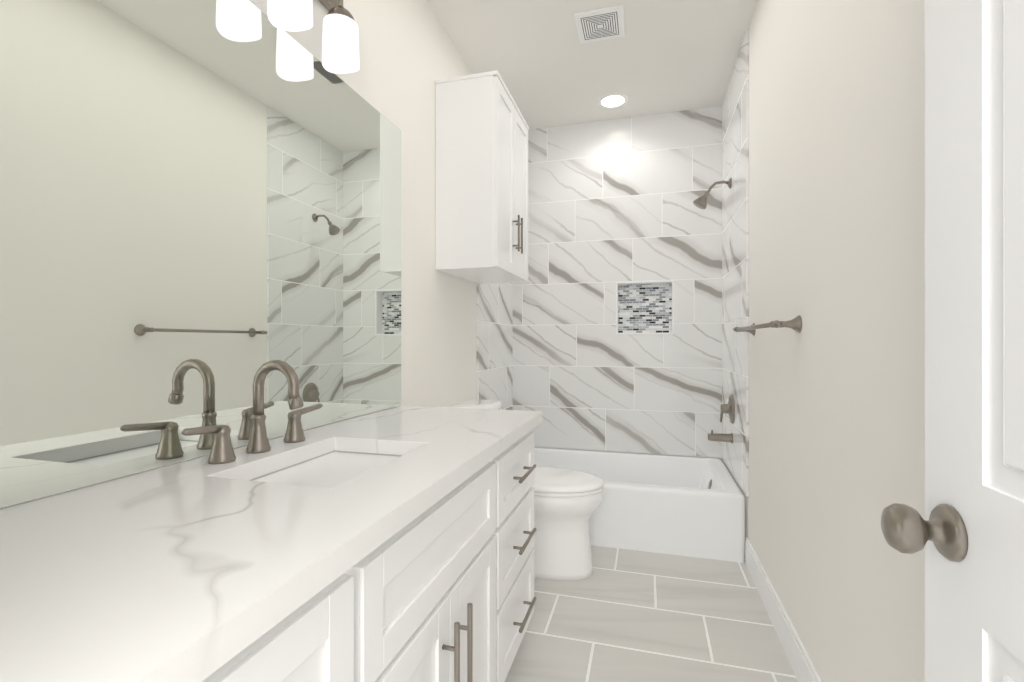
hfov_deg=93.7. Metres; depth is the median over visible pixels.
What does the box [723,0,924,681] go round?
wall
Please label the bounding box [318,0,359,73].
sconce
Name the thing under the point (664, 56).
ceiling
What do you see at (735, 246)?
tile
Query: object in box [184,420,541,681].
bathroom vanity
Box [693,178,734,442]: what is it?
shower
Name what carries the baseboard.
attached to the wall at (837, 257)
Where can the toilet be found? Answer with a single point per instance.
(567, 502)
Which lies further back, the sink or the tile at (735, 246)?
the tile at (735, 246)
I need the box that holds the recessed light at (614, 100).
[598,93,627,107]
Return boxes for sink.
[248,444,407,483]
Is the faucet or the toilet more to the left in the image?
the faucet
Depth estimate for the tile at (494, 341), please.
3.25 m
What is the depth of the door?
0.55 m
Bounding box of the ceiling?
[426,0,757,129]
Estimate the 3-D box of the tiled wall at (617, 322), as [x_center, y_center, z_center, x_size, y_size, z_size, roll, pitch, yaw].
[0.726,-0.230,3.498,1.500,2.740,0.093,0,0,16]
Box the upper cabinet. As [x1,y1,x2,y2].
[435,70,528,283]
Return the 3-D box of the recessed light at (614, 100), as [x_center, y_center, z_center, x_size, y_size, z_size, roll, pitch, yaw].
[0.670,-1.597,3.188,0.196,0.006,0.196,0,0,16]
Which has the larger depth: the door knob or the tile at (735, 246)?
the tile at (735, 246)
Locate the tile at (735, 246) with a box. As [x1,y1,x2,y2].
[722,29,748,495]
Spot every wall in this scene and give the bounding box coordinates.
[0,0,475,508]
[513,106,722,461]
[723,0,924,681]
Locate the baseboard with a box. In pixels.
[745,537,821,681]
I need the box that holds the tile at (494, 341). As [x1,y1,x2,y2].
[476,283,512,409]
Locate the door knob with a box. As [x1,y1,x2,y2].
[881,503,967,561]
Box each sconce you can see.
[267,0,312,31]
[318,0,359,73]
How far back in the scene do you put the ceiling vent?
2.40 m
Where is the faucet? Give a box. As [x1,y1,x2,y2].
[181,360,322,463]
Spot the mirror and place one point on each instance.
(200, 213)
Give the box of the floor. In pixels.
[505,545,797,681]
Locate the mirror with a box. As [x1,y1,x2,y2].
[0,0,400,507]
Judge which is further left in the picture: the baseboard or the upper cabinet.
the upper cabinet
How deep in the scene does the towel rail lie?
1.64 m
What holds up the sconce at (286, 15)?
attached to the wall at (409, 54)
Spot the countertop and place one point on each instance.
(153, 575)
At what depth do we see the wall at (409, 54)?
2.17 m
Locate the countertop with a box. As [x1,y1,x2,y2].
[0,406,541,681]
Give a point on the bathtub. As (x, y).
(683, 506)
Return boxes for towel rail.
[733,315,801,335]
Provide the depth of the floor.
1.92 m
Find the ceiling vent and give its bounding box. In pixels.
[574,5,624,43]
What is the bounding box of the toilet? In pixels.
[446,399,603,580]
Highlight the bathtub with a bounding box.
[534,447,744,562]
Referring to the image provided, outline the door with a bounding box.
[925,0,1023,681]

